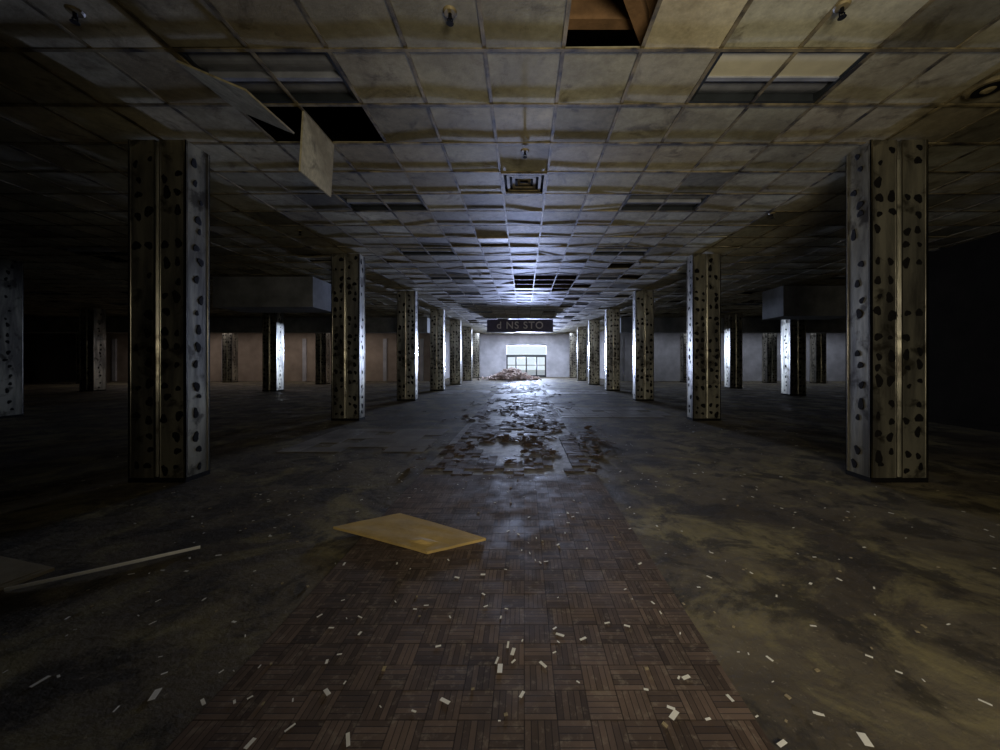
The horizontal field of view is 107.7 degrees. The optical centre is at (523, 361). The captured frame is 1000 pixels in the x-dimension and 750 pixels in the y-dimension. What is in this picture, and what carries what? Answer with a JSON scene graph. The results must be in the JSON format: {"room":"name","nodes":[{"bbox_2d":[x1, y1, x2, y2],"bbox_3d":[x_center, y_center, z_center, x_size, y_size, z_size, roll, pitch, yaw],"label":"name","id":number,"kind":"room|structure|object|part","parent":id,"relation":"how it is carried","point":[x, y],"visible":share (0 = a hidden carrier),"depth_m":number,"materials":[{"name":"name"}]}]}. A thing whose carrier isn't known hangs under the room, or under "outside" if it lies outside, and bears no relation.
{"room":"abandoned department store","nodes":[
{"label":"abandoned department store","id":0,"kind":"room"},
{"bbox_2d":[24,312,78,383],"bbox_3d":[-30.300,-1.040,9.650,0.200,4.700,30.700,0,0,0],"label":"wall","id":1,"kind":"structure","parent":0,"point":[48,357],"depth_m":23.23,"materials":[{"name":"paint"}]},
{"bbox_2d":[106,313,429,380],"bbox_3d":[-18.200,-1.040,25.100,24.000,4.700,0.200,0,0,0],"label":"wall","id":2,"kind":"structure","parent":0,"point":[249,344],"depth_m":25.00,"materials":[{"name":"beige paint"}]},
{"bbox_2d":[112,339,423,380],"bbox_3d":[-17.500,-0.140,24.950,21.240,2.900,0.100,0,0,0],"label":"trim","id":3,"kind":"structure","parent":2,"relation":"attached to","point":[114,341],"depth_m":24.90,"materials":[{"name":"paint"}]},
{"bbox_2d":[445,331,449,378],"bbox_3d":[-6.300,-1.040,28.600,0.200,4.700,6.800,0,0,0],"label":"wall","id":4,"kind":"structure","parent":0,"point":[447,334],"depth_m":29.58,"materials":[{"name":"paint"}]},
{"bbox_2d":[232,0,737,328],"bbox_3d":[0.000,-2.690,15.207,16.000,0.320,26.477,0,0,0],"label":"ceiling joists","id":5,"kind":"object","parent":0,"point":[636,15],"visible":0.05,"depth_m":2.79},
{"bbox_2d":[0,377,999,749],"bbox_3d":[0.000,1.360,13.150,60.400,0.100,37.700,0,0,0],"label":"floor","id":6,"kind":"structure","parent":0,"point":[66,434],"depth_m":2.61,"materials":[{"name":"concrete"}]},
{"bbox_2d":[0,258,23,418],"bbox_3d":[-12.450,-0.554,8.600,0.628,3.728,0.508,0,0,0],"label":"support column","id":7,"kind":"structure","parent":6,"relation":"on","point":[11,271],"depth_m":8.65,"materials":[{"name":"plaster"},{"name":"concrete"}]},
{"bbox_2d":[0,556,54,590],"bbox_3d":[-3.500,1.295,2.120,1.000,0.024,0.600,0,0,14],"label":"tile","id":8,"kind":"object","parent":6,"relation":"on","point":[13,572],"visible":1,"depth_m":2.25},
{"bbox_3d":[-3.500,1.295,2.120,1.000,0.024,0.600,0,0,14],"label":"ceiling panel","id":9,"kind":"part","parent":8,"relation":"part of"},
{"bbox_2d":[76,333,78,382],"bbox_3d":[-27.000,-0.554,22.500,0.628,3.728,0.508,0,0,0],"label":"support column","id":10,"kind":"structure","parent":6,"relation":"on","point":[77,334],"depth_m":22.25,"materials":[{"name":"metal"}]},
{"bbox_2d":[79,308,105,390],"bbox_3d":[-19.600,-0.554,16.600,0.628,3.728,0.508,0,0,0],"label":"support column","id":11,"kind":"structure","parent":6,"relation":"on","point":[92,321],"depth_m":16.35,"materials":[{"name":"concrete"}]},
{"bbox_2d":[4,545,199,591],"bbox_3d":[-2.615,1.294,2.320,0.696,0.030,0.488,0,0,0],"label":"trim strip","id":12,"kind":"object","parent":6,"relation":"on","point":[196,547],"depth_m":2.26,"materials":[{"name":"grey metal"}]},
{"bbox_2d":[128,139,209,482],"bbox_3d":[-3.990,-0.554,4.120,0.628,3.728,0.308,0,0,0],"label":"support column","id":13,"kind":"structure","parent":6,"relation":"on","point":[169,180],"depth_m":3.97,"materials":[{"name":"plaster"},{"name":"concrete"}]},
{"bbox_2d":[222,333,237,381],"bbox_3d":[-19.000,-0.554,23.600,0.628,3.728,0.508,0,0,0],"label":"support column","id":14,"kind":"structure","parent":6,"relation":"on","point":[229,340],"depth_m":23.35,"materials":[{"name":"concrete"}]},
{"bbox_2d":[262,313,283,390],"bbox_3d":[-11.400,-0.554,16.600,0.628,3.728,0.508,0,0,0],"label":"support column","id":15,"kind":"structure","parent":6,"relation":"on","point":[272,323],"depth_m":16.35,"materials":[{"name":"concrete"}]},
{"bbox_2d":[315,333,330,383],"bbox_3d":[-12.000,-0.554,21.800,0.628,3.728,0.508,0,0,0],"label":"support column","id":16,"kind":"structure","parent":6,"relation":"on","point":[322,340],"depth_m":21.55,"materials":[{"name":"concrete"}]},
{"bbox_2d":[331,254,364,420],"bbox_3d":[-3.990,-0.554,8.300,0.628,3.728,0.308,0,0,0],"label":"support column","id":17,"kind":"structure","parent":6,"relation":"on","point":[347,270],"depth_m":8.15,"materials":[{"name":"plaster"},{"name":"concrete"}]},
{"bbox_2d":[397,291,417,400],"bbox_3d":[-3.990,-0.554,12.500,0.628,3.728,0.308,0,0,0],"label":"support column","id":18,"kind":"structure","parent":6,"relation":"on","point":[407,301],"depth_m":12.35,"materials":[{"name":"concrete"}]},
{"bbox_2d":[430,309,444,390],"bbox_3d":[-3.990,-0.554,16.850,0.628,3.728,0.308,0,0,0],"label":"support column","id":19,"kind":"structure","parent":6,"relation":"on","point":[437,316],"depth_m":16.70,"materials":[{"name":"concrete"}]},
{"bbox_2d":[450,320,460,384],"bbox_3d":[-3.990,-0.554,21.300,0.628,3.728,0.308,0,0,0],"label":"support column","id":20,"kind":"structure","parent":6,"relation":"on","point":[455,325],"depth_m":21.15,"materials":[{"name":"concrete"}]},
{"bbox_2d":[463,328,471,380],"bbox_3d":[-3.990,-0.554,25.800,0.628,3.728,0.308,0,0,0],"label":"support column","id":21,"kind":"structure","parent":6,"relation":"on","point":[467,332],"depth_m":25.65,"materials":[{"name":"concrete"}]},
{"bbox_2d":[165,379,774,749],"bbox_3d":[-0.180,1.300,13.560,2.040,0.029,35.759,0,0,0],"label":"aisle","id":22,"kind":"object","parent":6,"relation":"on","point":[610,708],"visible":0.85,"depth_m":1.68,"materials":[{"name":"brown wood"}]},
{"bbox_2d":[333,513,485,553],"bbox_3d":[-0.860,1.273,2.772,1.175,0.044,0.411,0,0,25],"label":"panel","id":23,"kind":"object","parent":22,"relation":"on","point":[399,529],"visible":1,"depth_m":2.71,"materials":[{"name":"yellow wood"}]},
{"bbox_2d":[277,390,672,451],"bbox_3d":[0.022,1.306,11.117,7.241,0.012,11.631,0,0,0],"label":"floor","id":24,"kind":"structure","parent":6,"relation":"on","point":[402,440],"depth_m":6.56,"materials":[{"name":"grey concrete"}]},
{"bbox_2d":[472,333,479,377],"bbox_3d":[-3.990,-0.554,30.200,0.628,3.728,0.308,0,0,0],"label":"support column","id":25,"kind":"structure","parent":6,"relation":"on","point":[475,336],"depth_m":30.05,"materials":[{"name":"concrete"}]},
{"bbox_2d":[3,423,995,748],"bbox_3d":[-0.388,1.301,4.500,11.012,0.016,6.561,0,0,0],"label":"chips","id":26,"kind":"object","parent":6,"relation":"on","point":[673,715],"depth_m":1.50,"materials":[{"name":"white"}]},
{"bbox_2d":[382,384,616,472],"bbox_3d":[-0.542,1.277,13.132,4.294,0.092,17.686,0,0,0],"label":"debris","id":27,"kind":"object","parent":6,"relation":"on","point":[532,442],"visible":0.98,"depth_m":6.01,"materials":[{"name":"brown wood"}]},
{"bbox_2d":[2,415,999,749],"bbox_3d":[0.026,1.299,5.003,10.903,0.019,7.999,0,0,0],"label":"scattered grit","id":28,"kind":"object","parent":6,"relation":"on","point":[663,723],"visible":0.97,"depth_m":2.09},
{"bbox_2d":[421,381,595,474],"bbox_3d":[-0.180,1.309,18.050,2.040,0.002,27.700,0,0,0],"label":"puddle","id":29,"kind":"object","parent":6,"relation":"on","point":[499,448],"visible":0.5,"depth_m":5.65,"materials":[{"name":"grey liquid"}]},
{"bbox_2d":[477,367,540,380],"bbox_3d":[-1.020,0.896,26.921,4.781,1.087,3.003,0,0,0],"label":"rubble pile","id":30,"kind":"object","parent":6,"relation":"on","point":[511,373],"visible":0.99,"depth_m":26.30,"materials":[{"name":"grey concrete"}]},
{"bbox_2d":[569,333,576,377],"bbox_3d":[4.080,-0.554,30.200,0.628,3.728,0.308,0,0,0],"label":"support column","id":31,"kind":"structure","parent":6,"relation":"on","point":[572,336],"depth_m":30.05,"materials":[{"name":"concrete"}]},
{"bbox_2d":[577,328,586,380],"bbox_3d":[4.080,-0.554,25.800,0.628,3.728,0.308,0,0,0],"label":"support column","id":32,"kind":"structure","parent":6,"relation":"on","point":[581,332],"depth_m":25.65,"materials":[{"name":"concrete"}]},
{"bbox_2d":[588,320,599,384],"bbox_3d":[4.080,-0.554,21.300,0.628,3.728,0.308,0,0,0],"label":"support column","id":33,"kind":"structure","parent":6,"relation":"on","point":[593,325],"depth_m":21.15,"materials":[{"name":"concrete"}]},
{"bbox_2d":[605,309,619,390],"bbox_3d":[4.080,-0.554,16.850,0.628,3.728,0.308,0,0,0],"label":"support column","id":34,"kind":"structure","parent":6,"relation":"on","point":[612,316],"depth_m":16.70,"materials":[{"name":"concrete"}]},
{"bbox_2d":[633,291,653,400],"bbox_3d":[4.080,-0.554,12.500,0.628,3.728,0.308,0,0,0],"label":"support column","id":35,"kind":"structure","parent":6,"relation":"on","point":[643,301],"depth_m":12.35,"materials":[{"name":"concrete"}]},
{"bbox_2d":[680,333,686,381],"bbox_3d":[10.600,-0.554,23.800,0.628,3.728,0.508,0,0,0],"label":"support column","id":36,"kind":"structure","parent":6,"relation":"on","point":[683,336],"depth_m":23.55,"materials":[{"name":"concrete"}]},
{"bbox_2d":[687,254,720,420],"bbox_3d":[4.080,-0.554,8.300,0.628,3.728,0.308,0,0,0],"label":"support column","id":37,"kind":"structure","parent":6,"relation":"on","point":[703,270],"depth_m":8.15,"materials":[{"name":"concrete"}]},
{"bbox_2d":[724,313,742,387],"bbox_3d":[10.550,-0.554,18.400,0.628,3.728,0.508,0,0,0],"label":"support column","id":38,"kind":"structure","parent":6,"relation":"on","point":[733,322],"depth_m":18.15,"materials":[{"name":"concrete"}]},
{"bbox_2d":[762,333,776,382],"bbox_3d":[15.600,-0.554,23.200,0.628,3.728,0.508,0,0,0],"label":"support column","id":39,"kind":"structure","parent":6,"relation":"on","point":[769,340],"depth_m":22.95,"materials":[{"name":"concrete"}]},
{"bbox_2d":[781,320,805,395],"bbox_3d":[10.700,-0.554,14.500,0.628,3.728,0.508,0,0,0],"label":"support column","id":40,"kind":"structure","parent":6,"relation":"on","point":[793,332],"depth_m":14.25,"materials":[{"name":"concrete"}]},
{"bbox_2d":[810,333,825,382],"bbox_3d":[18.200,-0.554,22.600,0.628,3.728,0.508,0,0,0],"label":"support column","id":41,"kind":"structure","parent":6,"relation":"on","point":[817,340],"depth_m":22.35,"materials":[{"name":"concrete"}]},
{"bbox_2d":[846,139,927,482],"bbox_3d":[4.080,-0.554,4.120,0.628,3.728,0.308,0,0,0],"label":"support column","id":42,"kind":"structure","parent":6,"relation":"on","point":[887,180],"depth_m":3.97,"materials":[{"name":"concrete"}]},
{"bbox_2d":[0,0,999,333],"bbox_3d":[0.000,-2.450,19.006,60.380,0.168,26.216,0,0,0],"label":"ceiling","id":43,"kind":"structure","parent":0,"point":[377,77],"depth_m":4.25,"materials":[{"name":"tile"}]},
{"bbox_2d":[64,4,85,25],"bbox_3d":[-3.106,-2.388,2.525,0.100,0.080,0.098,0,0,0],"label":"sprinkler head","id":44,"kind":"object","parent":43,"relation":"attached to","point":[76,13],"visible":1,"depth_m":2.52},
{"bbox_2d":[24,318,429,332],"bbox_3d":[-17.700,-1.988,19.900,25.000,0.795,0.600,0,0,0],"label":"bulkhead","id":45,"kind":"object","parent":43,"relation":"attached to","point":[31,325],"visible":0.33,"depth_m":19.60,"materials":[{"name":"paint"}]},
{"bbox_2d":[176,60,293,133],"bbox_3d":[-2.497,-2.307,3.220,0.559,0.276,0.611,0,0,1],"label":"tile","id":46,"kind":"structure","parent":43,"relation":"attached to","point":[241,99],"depth_m":3.15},
{"bbox_2d":[174,47,358,102],"bbox_3d":[-2.135,-2.491,3.145,1.188,0.114,0.590,0,0,0],"label":"fluorescent light fixture","id":47,"kind":"object","parent":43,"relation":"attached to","point":[309,77],"visible":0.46,"depth_m":3.12,"materials":[{"name":"metal"}]},
{"bbox_2d":[213,277,330,312],"bbox_3d":[-7.300,-1.962,10.800,2.800,0.845,1.200,0,0,0],"label":"dropped soffit","id":48,"kind":"structure","parent":43,"relation":"attached to","point":[241,294],"depth_m":10.20,"materials":[{"name":"paint"}]},
{"bbox_2d":[299,111,333,196],"bbox_3d":[-2.147,-2.132,3.800,0.053,0.580,0.560,0,0,0],"label":"tile","id":49,"kind":"structure","parent":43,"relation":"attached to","point":[316,156],"depth_m":3.75,"materials":[{"name":"beige"}]},
{"bbox_2d":[338,195,427,210],"bbox_3d":[-2.135,-2.491,5.585,1.188,0.114,0.590,0,0,0],"label":"fluorescent light fixture","id":50,"kind":"object","parent":43,"relation":"attached to","point":[356,202],"visible":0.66,"depth_m":5.57,"materials":[{"name":"metal"}]},
{"bbox_2d":[397,246,455,254],"bbox_3d":[-2.135,-2.491,8.025,1.188,0.114,0.590,0,0,0],"label":"fluorescent light fixture","id":51,"kind":"object","parent":43,"relation":"attached to","point":[406,251],"visible":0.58,"depth_m":8.04,"materials":[{"name":"metal"}]},
{"bbox_2d":[427,275,470,278],"bbox_3d":[-2.135,-2.491,10.465,1.188,0.114,0.590,0,0,0],"label":"fluorescent light fixture","id":52,"kind":"object","parent":43,"relation":"attached to","point":[429,276],"visible":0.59,"depth_m":10.45,"materials":[{"name":"metal"}]},
{"bbox_2d":[443,5,456,26],"bbox_3d":[-0.513,-2.388,2.532,0.100,0.080,0.098,0,0,0],"label":"sprinkler head","id":53,"kind":"object","parent":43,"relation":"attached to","point":[449,11],"visible":1,"depth_m":2.52},
{"bbox_2d":[446,292,480,294],"bbox_3d":[-2.135,-2.491,12.905,1.188,0.114,0.590,0,0,0],"label":"fluorescent light fixture","id":54,"kind":"object","parent":43,"relation":"attached to","point":[448,293],"visible":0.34,"depth_m":13.17,"materials":[{"name":"metal"}]},
{"bbox_2d":[459,303,486,304],"bbox_3d":[-2.135,-2.491,15.345,1.188,0.114,0.590,0,0,0],"label":"fluorescent light fixture","id":55,"kind":"object","parent":43,"relation":"attached to","point":[459,303],"visible":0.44,"depth_m":15.32,"materials":[{"name":"metal"}]},
{"bbox_2d":[9,30,948,312],"bbox_3d":[0.000,-3.440,13.150,60.400,0.100,37.700,0,0,0],"label":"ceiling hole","id":56,"kind":"object","parent":43,"relation":"in","point":[338,123],"visible":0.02,"depth_m":5.08,"materials":[{"name":"paint"}]},
{"bbox_2d":[467,311,492,312],"bbox_3d":[-2.135,-2.491,17.785,1.188,0.114,0.590,0,0,0],"label":"fluorescent light fixture","id":57,"kind":"object","parent":43,"relation":"attached to","point":[467,311],"visible":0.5,"depth_m":17.76,"materials":[{"name":"metal"}]},
{"bbox_2d":[0,0,999,333],"bbox_3d":[0.000,-2.430,13.210,60.420,0.012,37.850,0,0,0],"label":"grid","id":58,"kind":"object","parent":43,"relation":"attached to","point":[405,49],"depth_m":4.51,"materials":[{"name":"white metal"}]},
{"bbox_2d":[486,319,553,331],"bbox_3d":[-0.225,-2.042,20.593,3.800,0.725,0.135,0,0,0],"label":"store sign","id":59,"kind":"object","parent":43,"relation":"hanging from","point":[493,325],"visible":1,"depth_m":20.55,"materials":[{"name":"metal"}]},
{"bbox_2d":[501,173,546,194],"bbox_3d":[0.000,-2.445,4.975,0.596,0.062,0.596,0,0,0],"label":"ceiling vent","id":60,"kind":"object","parent":43,"relation":"in","point":[511,182],"visible":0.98,"depth_m":4.99,"materials":[{"name":"metal"}]},
{"bbox_2d":[521,148,528,158],"bbox_3d":[0.011,-2.388,4.191,0.100,0.080,0.098,0,0,0],"label":"sprinkler head","id":61,"kind":"object","parent":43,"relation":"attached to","point":[524,151],"visible":1,"depth_m":4.18},
{"bbox_2d":[552,316,573,318],"bbox_3d":[2.135,-2.491,20.225,1.188,0.114,0.590,0,0,0],"label":"fluorescent light fixture","id":62,"kind":"object","parent":43,"relation":"attached to","point":[564,316],"visible":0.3,"depth_m":20.49,"materials":[{"name":"metal"}]},
{"bbox_2d":[555,311,580,312],"bbox_3d":[2.135,-2.491,17.785,1.188,0.114,0.590,0,0,0],"label":"fluorescent light fixture","id":63,"kind":"object","parent":43,"relation":"attached to","point":[556,311],"visible":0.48,"depth_m":17.76,"materials":[{"name":"metal"}]},
{"bbox_2d":[561,301,588,304],"bbox_3d":[2.135,-2.491,15.345,1.188,0.114,0.590,0,0,0],"label":"fluorescent light fixture","id":64,"kind":"object","parent":43,"relation":"attached to","point":[577,303],"visible":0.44,"depth_m":15.32,"materials":[{"name":"metal"}]},
{"bbox_2d":[567,288,601,294],"bbox_3d":[2.135,-2.491,12.905,1.188,0.114,0.590,0,0,0],"label":"fluorescent light fixture","id":65,"kind":"object","parent":43,"relation":"attached to","point":[568,293],"visible":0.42,"depth_m":13.17,"materials":[{"name":"metal"}]},
{"bbox_2d":[576,275,620,278],"bbox_3d":[2.135,-2.491,10.465,1.188,0.114,0.590,0,0,0],"label":"fluorescent light fixture","id":66,"kind":"object","parent":43,"relation":"attached to","point":[579,276],"visible":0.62,"depth_m":10.52,"materials":[{"name":"metal"}]},
{"bbox_2d":[592,246,650,254],"bbox_3d":[2.135,-2.491,8.025,1.188,0.114,0.590,0,0,0],"label":"fluorescent light fixture","id":67,"kind":"object","parent":43,"relation":"attached to","point":[598,251],"visible":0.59,"depth_m":8.04,"materials":[{"name":"metal"}]},
{"bbox_2d":[620,195,709,210],"bbox_3d":[2.135,-2.491,5.585,1.188,0.114,0.590,0,0,0],"label":"fluorescent light fixture","id":68,"kind":"object","parent":43,"relation":"attached to","point":[634,202],"visible":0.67,"depth_m":5.57,"materials":[{"name":"metal"}]},
{"bbox_2d":[620,318,845,332],"bbox_3d":[17.700,-1.988,19.900,25.000,0.795,0.600,0,0,0],"label":"bulkhead","id":69,"kind":"object","parent":43,"relation":"attached to","point":[661,325],"visible":0.33,"depth_m":19.60,"materials":[{"name":"paint"}]},
{"bbox_2d":[734,301,761,304],"bbox_3d":[9.455,-2.491,15.345,1.188,0.114,0.590,0,0,0],"label":"fluorescent light fixture","id":70,"kind":"object","parent":43,"relation":"attached to","point":[746,302],"visible":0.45,"depth_m":15.32,"materials":[{"name":"metal"}]},
{"bbox_2d":[689,47,873,102],"bbox_3d":[2.135,-2.491,3.145,1.188,0.114,0.590,0,0,0],"label":"fluorescent light fixture","id":71,"kind":"object","parent":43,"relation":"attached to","point":[734,77],"visible":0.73,"depth_m":3.12,"materials":[{"name":"metal"}]},
{"bbox_2d":[762,286,845,319],"bbox_3d":[9.250,-1.913,11.900,2.300,0.945,1.000,0,0,0],"label":"dropped soffit","id":72,"kind":"structure","parent":43,"relation":"attached to","point":[782,302],"depth_m":11.40,"materials":[{"name":"paint"}]},
{"bbox_2d":[833,0,851,20],"bbox_3d":[2.168,-2.388,2.489,0.100,0.080,0.098,0,0,0],"label":"sprinkler head","id":73,"kind":"object","parent":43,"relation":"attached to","point":[843,5],"visible":1,"depth_m":2.48},
{"bbox_2d":[962,75,999,99],"bbox_3d":[4.093,-2.406,3.220,0.300,0.045,0.298,0,0,0],"label":"ceiling speaker","id":74,"kind":"object","parent":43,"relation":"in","point":[990,86],"depth_m":3.21},
{"bbox_2d":[461,330,587,376],"bbox_3d":[0.000,-1.040,32.100,12.400,4.700,0.200,0,0,0],"label":"wall","id":75,"kind":"structure","parent":0,"point":[492,346],"depth_m":32.00,"materials":[{"name":"paint"}]},
{"bbox_2d":[506,344,545,376],"bbox_3d":[0.200,-0.115,32.090,3.500,2.850,0.120,0,0,0],"label":"door","id":76,"kind":"structure","parent":75,"relation":"in","point":[507,356],"depth_m":32.03,"materials":[{"name":"metal"}]},
{"bbox_2d":[600,330,604,378],"bbox_3d":[6.300,-1.040,28.600,0.200,4.700,6.800,0,0,0],"label":"wall","id":77,"kind":"structure","parent":0,"point":[602,334],"depth_m":28.83,"materials":[{"name":"paint"}]},
{"bbox_2d":[620,313,845,380],"bbox_3d":[18.200,-1.040,25.100,24.000,4.700,0.200,0,0,0],"label":"wall","id":78,"kind":"structure","parent":0,"point":[668,343],"depth_m":25.00,"materials":[{"name":"paint"}]},
{"bbox_2d":[624,339,657,380],"bbox_3d":[16.500,-0.140,24.950,19.240,2.900,0.100,0,0,0],"label":"trim","id":79,"kind":"structure","parent":78,"relation":"attached to","point":[625,340],"depth_m":24.90,"materials":[{"name":"paint"}]},
{"bbox_2d":[928,233,999,431],"bbox_3d":[8.955,-0.550,6.550,0.190,3.720,3.500,0,0,0],"label":"wall","id":80,"kind":"structure","parent":0,"point":[964,278],"depth_m":7.37,"materials":[{"name":"paint"}]},
{"label":"outside","id":81,"kind":"structure","parent":0,"visible":0},
{"bbox_2d":[521,370,544,374],"bbox_3d":[0.000,1.360,46.100,24.000,0.100,27.800,0,0,0],"label":"ground","id":82,"kind":"structure","parent":81,"point":[530,372],"depth_m":45.54,"materials":[{"name":"white"}]}
]}

